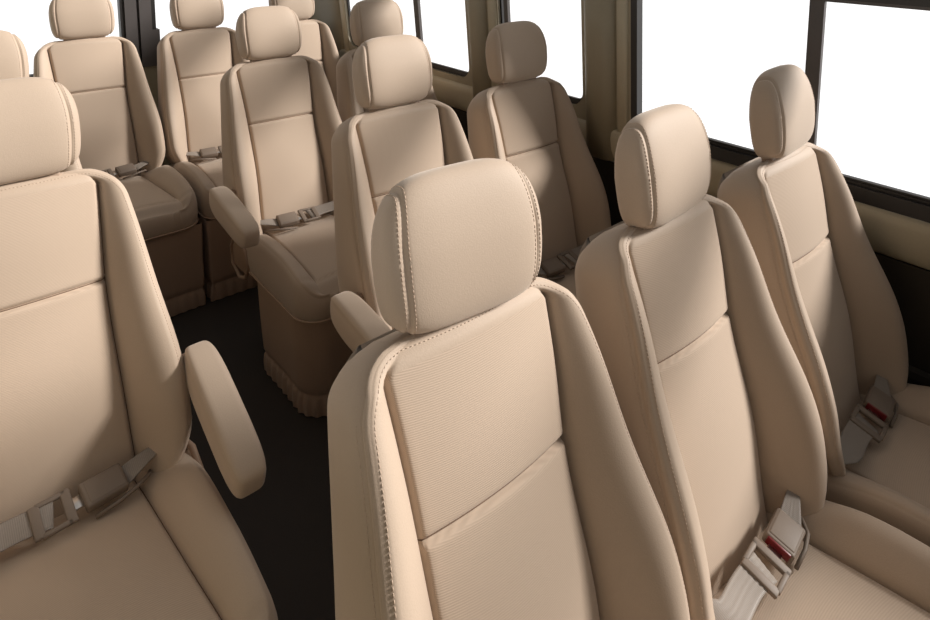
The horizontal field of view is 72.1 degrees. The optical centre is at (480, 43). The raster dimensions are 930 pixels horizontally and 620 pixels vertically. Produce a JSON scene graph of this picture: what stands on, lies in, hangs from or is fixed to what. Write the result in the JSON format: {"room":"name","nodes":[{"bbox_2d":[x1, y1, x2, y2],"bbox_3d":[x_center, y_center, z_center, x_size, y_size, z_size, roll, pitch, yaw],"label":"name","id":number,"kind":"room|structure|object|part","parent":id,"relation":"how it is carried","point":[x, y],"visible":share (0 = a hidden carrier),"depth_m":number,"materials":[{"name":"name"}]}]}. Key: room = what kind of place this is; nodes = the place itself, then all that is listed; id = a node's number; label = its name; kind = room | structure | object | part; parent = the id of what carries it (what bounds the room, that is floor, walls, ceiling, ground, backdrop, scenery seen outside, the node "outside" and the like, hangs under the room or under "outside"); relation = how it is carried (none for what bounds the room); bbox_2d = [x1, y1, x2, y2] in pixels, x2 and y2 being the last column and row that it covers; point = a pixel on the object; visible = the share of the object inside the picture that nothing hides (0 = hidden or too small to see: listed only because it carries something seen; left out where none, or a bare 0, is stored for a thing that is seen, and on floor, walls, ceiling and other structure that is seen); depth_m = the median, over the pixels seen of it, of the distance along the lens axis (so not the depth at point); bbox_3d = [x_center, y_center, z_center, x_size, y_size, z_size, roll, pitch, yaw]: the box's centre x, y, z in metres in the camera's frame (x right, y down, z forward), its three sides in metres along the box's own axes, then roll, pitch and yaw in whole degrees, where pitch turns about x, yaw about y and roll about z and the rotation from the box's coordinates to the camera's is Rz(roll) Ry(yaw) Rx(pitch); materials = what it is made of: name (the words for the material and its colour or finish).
{"room":"vehicle interior","nodes":[
{"label":"vehicle interior","id":0,"kind":"room"},
{"bbox_2d":[143,66,170,165],"bbox_3d":[-1.776,0.171,3.263,1.949,1.460,0.138,-8,13,-41],"label":"wall","id":1,"kind":"structure","parent":0,"point":[150,72],"depth_m":3.31,"materials":[{"name":"plastic"}]},
{"bbox_2d":[29,0,125,76],"bbox_3d":[-2.081,-0.134,2.890,0.825,0.620,0.083,-8,13,-41],"label":"window","id":2,"kind":"structure","parent":1,"relation":"in","point":[120,3],"depth_m":3.15,"materials":[{"name":"black rubber"}]},
{"bbox_2d":[124,0,159,66],"bbox_3d":[-1.715,-0.184,3.212,0.155,0.620,0.099,-8,13,-41],"label":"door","id":3,"kind":"structure","parent":1,"relation":"in","point":[138,16],"depth_m":3.21,"materials":[{"name":"black metal"}]},
{"bbox_2d":[151,0,155,29],"bbox_3d":[-1.414,-0.225,3.472,0.715,0.620,0.083,-8,13,-41],"label":"window","id":4,"kind":"structure","parent":1,"relation":"in","point":[152,1],"depth_m":3.24,"materials":[{"name":"glass"}]},
{"bbox_2d":[170,286,334,619],"bbox_3d":[-0.307,1.238,1.748,2.209,0.060,4.520,-8,13,-41],"label":"floor","id":5,"kind":"structure","parent":0,"point":[285,524],"depth_m":1.78,"materials":[{"name":"black carpet"}]},
{"bbox_2d":[0,30,81,172],"bbox_3d":[-1.211,0.593,1.688,0.520,1.188,0.776,-8,13,-41],"label":"passenger seat","id":6,"kind":"object","parent":5,"relation":"on","point":[14,63],"visible":0.08,"depth_m":1.84,"materials":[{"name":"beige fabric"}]},
{"bbox_3d":[-1.376,0.498,1.819,0.463,0.695,0.338,-8,13,-41],"label":"backrest","id":7,"kind":"part","parent":6,"relation":"part of","materials":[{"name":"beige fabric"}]},
{"bbox_2d":[33,0,205,316],"bbox_3d":[-1.499,0.423,2.576,0.466,1.201,0.776,-8,13,-41],"label":"passenger seat","id":8,"kind":"object","parent":5,"relation":"on","point":[122,136],"visible":0.61,"depth_m":2.67,"materials":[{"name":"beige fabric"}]},
{"bbox_3d":[-1.631,0.304,2.708,0.276,0.587,0.188,-8,13,-41],"label":"panel","id":9,"kind":"part","parent":8,"relation":"part of","materials":[{"name":"beige leather"}]},
{"bbox_3d":[-1.643,0.332,2.726,0.463,0.695,0.338,-8,13,-41],"label":"backrest","id":10,"kind":"part","parent":8,"relation":"part of","materials":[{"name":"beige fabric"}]},
{"bbox_3d":[-1.555,0.545,2.637,0.068,0.026,0.067,-8,13,-41],"label":"latch plate","id":11,"kind":"part","parent":8,"relation":"part of","materials":[{"name":"beige plastic"}]},
{"bbox_3d":[-1.541,0.294,2.804,0.013,0.562,0.162,-7,13,-40],"label":"seam cord","id":12,"kind":"part","parent":8,"relation":"part of","materials":[{"name":"beige leather"}]},
{"bbox_3d":[-1.459,0.612,2.559,0.321,0.072,0.527,-8,13,-41],"label":"panel","id":13,"kind":"part","parent":8,"relation":"part of","materials":[{"name":"beige leather"}]},
{"bbox_2d":[134,165,197,241],"bbox_3d":[-1.443,0.619,2.542,0.457,0.157,0.594,-8,13,-41],"label":"seat cushion","id":14,"kind":"object","parent":8,"relation":"on","point":[165,203],"depth_m":2.46,"materials":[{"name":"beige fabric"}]},
{"bbox_2d":[0,77,277,619],"bbox_3d":[-0.675,0.704,1.078,0.520,1.201,0.776,-8,13,-41],"label":"passenger seat","id":15,"kind":"object","parent":5,"relation":"on","point":[110,510],"visible":1,"depth_m":1.18,"materials":[{"name":"beige fabric"}]},
{"bbox_3d":[-0.850,0.487,1.201,0.254,0.010,0.027,-8,13,-41],"label":"seam cord","id":16,"kind":"part","parent":15,"relation":"part of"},
{"bbox_3d":[-0.752,0.829,1.121,0.068,0.026,0.067,-8,13,-41],"label":"latch plate","id":17,"kind":"part","parent":15,"relation":"part of","materials":[{"name":"beige plastic"}]},
{"bbox_3d":[-0.850,0.269,1.261,0.030,0.072,0.035,-8,13,-41],"label":"headrest post","id":18,"kind":"part","parent":15,"relation":"part of","materials":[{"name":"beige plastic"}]},
{"bbox_3d":[-0.828,0.588,1.191,0.276,0.587,0.188,-8,13,-41],"label":"panel","id":19,"kind":"part","parent":15,"relation":"part of","materials":[{"name":"beige leather"}]},
{"bbox_3d":[-0.727,0.826,1.147,0.023,0.009,0.034,11,14,44],"label":"latch blade","id":20,"kind":"part","parent":15,"relation":"part of","materials":[{"name":"metal"}]},
{"bbox_3d":[-0.840,0.615,1.209,0.463,0.695,0.338,-8,13,-41],"label":"backrest","id":21,"kind":"part","parent":15,"relation":"part of","materials":[{"name":"beige fabric"}]},
{"bbox_3d":[-0.656,0.895,1.043,0.321,0.072,0.527,-8,13,-41],"label":"panel","id":22,"kind":"part","parent":15,"relation":"part of","materials":[{"name":"beige leather"}]},
{"bbox_3d":[-0.738,0.578,1.287,0.013,0.562,0.162,-7,13,-40],"label":"seam cord","id":23,"kind":"part","parent":15,"relation":"part of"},
{"bbox_3d":[-0.544,0.880,1.125,0.412,0.031,0.004,11,14,43],"label":"seam cord","id":24,"kind":"part","parent":15,"relation":"part of","materials":[{"name":"beige leather"}]},
{"bbox_3d":[-0.595,0.899,1.324,0.014,0.158,0.158,-8,13,-41],"label":"recline lever","id":25,"kind":"part","parent":15,"relation":"part of","materials":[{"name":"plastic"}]},
{"bbox_2d":[135,453,277,619],"bbox_3d":[-0.640,0.903,1.026,0.457,0.157,0.594,-8,13,-41],"label":"seat cushion","id":26,"kind":"object","parent":15,"relation":"on","point":[193,561],"depth_m":1.07,"materials":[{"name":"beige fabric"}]},
{"bbox_3d":[-0.496,0.706,1.219,0.066,0.159,0.302,-8,13,-41],"label":"armrest","id":27,"kind":"part","parent":15,"relation":"part of","materials":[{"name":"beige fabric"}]},
{"bbox_2d":[157,0,257,301],"bbox_3d":[-1.146,0.375,2.884,0.466,1.201,0.776,-8,13,-41],"label":"passenger seat","id":28,"kind":"object","parent":5,"relation":"on","point":[192,61],"visible":0.51,"depth_m":2.93,"materials":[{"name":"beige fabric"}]},
{"bbox_2d":[170,161,214,219],"bbox_3d":[-1.090,0.571,2.850,0.457,0.157,0.594,-8,13,-41],"label":"seat cushion","id":29,"kind":"object","parent":28,"relation":"on","point":[200,175],"depth_m":2.61,"materials":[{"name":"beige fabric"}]},
{"bbox_3d":[-1.278,0.256,3.016,0.276,0.587,0.188,-8,13,-41],"label":"panel","id":30,"kind":"part","parent":28,"relation":"part of","materials":[{"name":"beige leather"}]},
{"bbox_3d":[-1.290,0.283,3.034,0.463,0.695,0.338,-8,13,-41],"label":"backrest","id":31,"kind":"part","parent":28,"relation":"part of","materials":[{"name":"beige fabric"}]},
{"bbox_3d":[-1.106,0.563,2.867,0.321,0.072,0.527,-8,13,-41],"label":"panel","id":32,"kind":"part","parent":28,"relation":"part of","materials":[{"name":"beige leather"}]},
{"bbox_2d":[209,6,352,417],"bbox_3d":[-0.621,0.505,2.202,0.553,1.201,0.776,-8,13,-41],"label":"passenger seat","id":33,"kind":"object","parent":5,"relation":"on","point":[280,117],"visible":0.71,"depth_m":2.23,"materials":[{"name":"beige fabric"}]},
{"bbox_3d":[-0.789,0.547,2.029,0.066,0.112,0.311,-8,13,-41],"label":"armrest","id":34,"kind":"part","parent":33,"relation":"part of","materials":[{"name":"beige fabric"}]},
{"bbox_3d":[-0.830,0.740,2.196,0.014,0.158,0.158,-8,13,-41],"label":"recline lever","id":35,"kind":"part","parent":33,"relation":"part of","materials":[{"name":"plastic"}]},
{"bbox_3d":[-0.741,0.281,2.373,0.254,0.010,0.027,-8,13,-41],"label":"seam cord","id":36,"kind":"part","parent":33,"relation":"part of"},
{"bbox_3d":[-0.731,0.409,2.381,0.463,0.695,0.338,-8,13,-41],"label":"backrest","id":37,"kind":"part","parent":33,"relation":"part of","materials":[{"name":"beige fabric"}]},
{"bbox_3d":[-0.719,0.381,2.363,0.276,0.587,0.188,-8,13,-41],"label":"panel","id":38,"kind":"part","parent":33,"relation":"part of","materials":[{"name":"beige leather"}]},
{"bbox_2d":[246,211,339,323],"bbox_3d":[-0.531,0.696,2.197,0.457,0.157,0.594,-8,13,-41],"label":"seat cushion","id":39,"kind":"object","parent":33,"relation":"on","point":[293,261],"depth_m":2.03,"materials":[{"name":"beige fabric"}]},
{"bbox_3d":[-0.547,0.689,2.215,0.321,0.072,0.527,-8,13,-41],"label":"panel","id":40,"kind":"part","parent":33,"relation":"part of","materials":[{"name":"beige leather"}]},
{"bbox_3d":[-0.622,0.619,2.311,0.068,0.026,0.067,-8,13,-41],"label":"latch plate","id":41,"kind":"part","parent":33,"relation":"part of","materials":[{"name":"beige plastic"}]},
{"bbox_2d":[268,0,339,109],"bbox_3d":[-0.789,0.326,3.195,0.466,1.201,0.776,-8,13,-41],"label":"passenger seat","id":42,"kind":"object","parent":5,"relation":"on","point":[318,43],"visible":0.16,"depth_m":3.39,"materials":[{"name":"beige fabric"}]},
{"bbox_3d":[-0.921,0.206,3.327,0.276,0.587,0.188,-8,13,-41],"label":"panel","id":43,"kind":"part","parent":42,"relation":"part of","materials":[{"name":"beige leather"}]},
{"bbox_3d":[-0.933,0.234,3.345,0.463,0.695,0.338,-8,13,-41],"label":"backrest","id":44,"kind":"part","parent":42,"relation":"part of","materials":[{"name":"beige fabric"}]},
{"bbox_2d":[336,0,437,121],"bbox_3d":[-0.237,0.452,2.537,0.463,1.201,0.775,-8,13,-41],"label":"passenger seat","id":45,"kind":"object","parent":5,"relation":"on","point":[369,19],"visible":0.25,"depth_m":2.60,"materials":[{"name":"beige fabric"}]},
{"bbox_3d":[-0.380,0.361,2.687,0.463,0.695,0.338,-8,13,-41],"label":"backrest","id":46,"kind":"part","parent":45,"relation":"part of","materials":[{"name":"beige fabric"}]},
{"bbox_2d":[330,34,472,351],"bbox_3d":[-0.077,0.622,1.599,0.553,1.201,0.776,-8,13,-41],"label":"passenger seat","id":47,"kind":"object","parent":5,"relation":"on","point":[401,136],"visible":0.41,"depth_m":1.70,"materials":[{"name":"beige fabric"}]},
{"bbox_3d":[-0.245,0.664,1.427,0.066,0.112,0.311,-8,13,-41],"label":"armrest","id":48,"kind":"part","parent":47,"relation":"part of","materials":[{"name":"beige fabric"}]},
{"bbox_3d":[-0.175,0.498,1.761,0.276,0.587,0.188,-8,13,-41],"label":"panel","id":49,"kind":"part","parent":47,"relation":"part of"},
{"bbox_2d":[327,158,689,619],"bbox_3d":[0.173,0.792,0.684,0.463,1.195,0.775,-8,13,-41],"label":"passenger seat","id":50,"kind":"object","parent":5,"relation":"on","point":[485,464],"visible":1,"depth_m":0.79,"materials":[{"name":"beige fabric"}]},
{"bbox_3d":[0.020,0.569,0.825,0.254,0.010,0.027,-8,13,-41],"label":"seam cord","id":51,"kind":"part","parent":50,"relation":"part of","materials":[{"name":"beige leather"}]},
{"bbox_3d":[0.042,0.669,0.816,0.276,0.587,0.188,-8,13,-41],"label":"panel","id":52,"kind":"part","parent":50,"relation":"part of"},
{"bbox_2d":[467,21,610,296],"bbox_3d":[0.318,0.567,1.944,0.463,1.201,0.775,-8,13,-41],"label":"passenger seat","id":53,"kind":"object","parent":5,"relation":"on","point":[529,122],"visible":0.41,"depth_m":2.07,"materials":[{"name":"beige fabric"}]},
{"bbox_3d":[0.164,0.347,2.086,0.254,0.010,0.027,-8,13,-41],"label":"seam cord","id":54,"kind":"part","parent":53,"relation":"part of","materials":[{"name":"beige leather"}]},
{"bbox_3d":[0.186,0.448,2.076,0.276,0.587,0.188,-8,13,-41],"label":"panel","id":55,"kind":"part","parent":53,"relation":"part of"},
{"bbox_3d":[0.174,0.476,2.094,0.463,0.695,0.338,-8,13,-41],"label":"backrest","id":56,"kind":"part","parent":53,"relation":"part of","materials":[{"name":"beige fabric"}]},
{"bbox_3d":[0.358,0.755,1.927,0.321,0.072,0.527,-8,13,-41],"label":"panel","id":57,"kind":"part","parent":53,"relation":"part of","materials":[{"name":"beige leather"}]},
{"bbox_3d":[0.283,0.686,2.024,0.068,0.026,0.067,-8,13,-41],"label":"latch plate","id":58,"kind":"part","parent":53,"relation":"part of","materials":[{"name":"beige plastic"}]},
{"bbox_2d":[575,104,929,619],"bbox_3d":[0.524,0.746,0.990,0.463,1.190,0.775,-8,13,-41],"label":"passenger seat","id":59,"kind":"object","parent":5,"relation":"on","point":[717,404],"visible":0.94,"depth_m":1.08,"materials":[{"name":"beige fabric"}]},
{"bbox_3d":[0.370,0.521,1.130,0.254,0.010,0.027,-8,13,-41],"label":"seam cord","id":60,"kind":"part","parent":59,"relation":"part of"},
{"bbox_3d":[0.392,0.621,1.121,0.276,0.587,0.188,-8,13,-41],"label":"panel","id":61,"kind":"part","parent":59,"relation":"part of","materials":[{"name":"beige leather"}]},
{"bbox_3d":[0.380,0.649,1.139,0.463,0.695,0.338,-8,13,-41],"label":"backrest","id":62,"kind":"part","parent":59,"relation":"part of","materials":[{"name":"beige fabric"}]},
{"bbox_3d":[0.468,0.862,1.050,0.068,0.026,0.067,-8,13,-41],"label":"latch plate","id":63,"kind":"part","parent":59,"relation":"part of","materials":[{"name":"beige plastic"}]},
{"bbox_3d":[0.493,0.860,1.076,0.023,0.009,0.034,11,14,44],"label":"latch blade","id":64,"kind":"part","parent":59,"relation":"part of","materials":[{"name":"metal"}]},
{"bbox_3d":[0.564,0.929,0.972,0.321,0.072,0.527,-8,13,-41],"label":"panel","id":65,"kind":"part","parent":59,"relation":"part of","materials":[{"name":"beige leather"}]},
{"bbox_2d":[766,500,929,612],"bbox_3d":[0.580,0.936,0.955,0.457,0.157,0.594,-8,13,-41],"label":"seat cushion","id":66,"kind":"object","parent":59,"relation":"on","point":[823,556],"depth_m":1.07,"materials":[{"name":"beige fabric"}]},
{"bbox_2d":[717,64,929,546],"bbox_3d":[0.885,0.691,1.304,0.463,1.201,0.775,-8,13,-41],"label":"passenger seat","id":67,"kind":"object","parent":5,"relation":"on","point":[836,306],"visible":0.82,"depth_m":1.39,"materials":[{"name":"beige fabric"}]},
{"bbox_3d":[0.639,0.266,1.424,0.030,0.072,0.035,-8,13,-41],"label":"headrest post","id":68,"kind":"part","parent":67,"relation":"part of","materials":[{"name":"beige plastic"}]},
{"bbox_3d":[0.742,0.599,1.454,0.463,0.695,0.338,-8,13,-41],"label":"backrest","id":69,"kind":"part","parent":67,"relation":"part of","materials":[{"name":"beige fabric"}]},
{"bbox_3d":[0.753,0.572,1.436,0.276,0.587,0.188,-8,13,-41],"label":"panel","id":70,"kind":"part","parent":67,"relation":"part of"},
{"bbox_3d":[0.829,0.813,1.365,0.068,0.026,0.067,-8,13,-41],"label":"latch plate","id":71,"kind":"part","parent":67,"relation":"part of","materials":[{"name":"beige plastic"}]},
{"bbox_2d":[825,383,929,546],"bbox_3d":[0.941,0.887,1.270,0.457,0.157,0.594,-8,13,-41],"label":"seat cushion","id":72,"kind":"object","parent":67,"relation":"on","point":[882,472],"depth_m":1.30,"materials":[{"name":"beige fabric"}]},
{"bbox_3d":[0.925,0.879,1.287,0.321,0.072,0.527,-8,13,-41],"label":"panel","id":73,"kind":"part","parent":67,"relation":"part of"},
{"bbox_2d":[308,0,630,128],"bbox_3d":[0.414,-0.018,2.153,0.076,0.625,4.420,-8,13,-41],"label":"wall","id":74,"kind":"structure","parent":0,"point":[580,108],"depth_m":2.30,"materials":[{"name":"beige plastic"}]},
{"bbox_2d":[311,0,343,52],"bbox_3d":[-0.896,-0.182,3.620,0.127,0.860,0.360,-8,13,-41],"label":"trim","id":75,"kind":"structure","parent":74,"relation":"attached to","point":[326,11],"depth_m":3.54,"materials":[{"name":"beige plastic"}]},
{"bbox_2d":[339,0,348,50],"bbox_3d":[-0.751,-0.211,3.457,0.093,0.740,0.047,-8,13,-41],"label":"trim","id":76,"kind":"structure","parent":74,"relation":"attached to","point":[342,6],"depth_m":3.47,"materials":[{"name":"beige plastic"}]},
{"bbox_2d":[347,0,467,76],"bbox_3d":[-0.386,-0.161,3.067,0.069,0.510,1.055,-8,13,-41],"label":"window","id":77,"kind":"structure","parent":74,"relation":"in","point":[416,3],"depth_m":2.95,"materials":[{"name":"black rubber"}]},
{"bbox_2d":[467,0,490,97],"bbox_3d":[-0.015,-0.050,2.624,0.113,0.740,0.110,-8,13,-41],"label":"trim","id":78,"kind":"structure","parent":74,"relation":"attached to","point":[477,9],"depth_m":2.61,"materials":[{"name":"beige plastic"}]},
{"bbox_2d":[487,0,497,86],"bbox_3d":[0.051,-0.039,2.565,0.093,0.740,0.050,-8,13,-41],"label":"trim","id":79,"kind":"structure","parent":74,"relation":"attached to","point":[492,13],"depth_m":2.54,"materials":[{"name":"beige plastic"}]},
{"bbox_2d":[500,0,581,103],"bbox_3d":[0.223,-0.038,2.388,0.068,0.495,0.465,-8,13,-41],"label":"window","id":80,"kind":"structure","parent":74,"relation":"in","point":[504,4],"depth_m":2.49,"materials":[{"name":"glass"}]},
{"bbox_2d":[584,0,615,160],"bbox_3d":[0.398,0.039,2.163,0.115,0.740,0.130,-8,13,-41],"label":"pillar","id":81,"kind":"structure","parent":74,"relation":"attached to","point":[599,15],"depth_m":2.16,"materials":[{"name":"beige plastic"}]},
{"bbox_2d":[617,0,628,131],"bbox_3d":[0.467,0.051,2.102,0.093,0.740,0.045,-8,13,-41],"label":"trim","id":82,"kind":"structure","parent":74,"relation":"attached to","point":[622,5],"depth_m":2.10,"materials":[{"name":"beige plastic"}]},
{"bbox_2d":[339,49,929,269],"bbox_3d":[0.444,0.348,2.251,0.078,0.131,4.420,-8,13,-41],"label":"trim","id":83,"kind":"structure","parent":74,"relation":"attached to","point":[900,237],"depth_m":1.59,"materials":[{"name":"plastic"}]},
{"bbox_2d":[448,105,929,373],"bbox_3d":[0.445,0.744,2.328,0.040,0.676,4.420,-8,13,-41],"label":"wall panel","id":84,"kind":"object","parent":74,"relation":"attached to","point":[910,284],"depth_m":1.58,"materials":[{"name":"plastic"}]},
{"bbox_2d":[631,0,929,222],"bbox_3d":[1.139,0.179,1.364,0.081,0.532,1.943,-8,13,-41],"label":"window frame","id":85,"kind":"structure","parent":74,"relation":"in","point":[906,203],"depth_m":1.63,"materials":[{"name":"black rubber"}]},
{"bbox_3d":[1.146,0.413,1.414,0.031,0.054,1.940,-8,13,-41],"label":"sill rail","id":86,"kind":"part","parent":85,"relation":"part of","materials":[{"name":"black rubber"}]},
{"bbox_3d":[1.304,-0.016,1.106,0.019,0.012,1.340,-8,13,-41],"label":"head rail","id":87,"kind":"part","parent":85,"relation":"part of","materials":[{"name":"plastic"}]},
{"bbox_2d":[907,364,929,386],"bbox_3d":[0.425,0.887,2.338,0.036,0.450,4.420,-8,13,-41],"label":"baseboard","id":88,"kind":"structure","parent":74,"relation":"attached to","point":[916,376],"depth_m":1.57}
]}

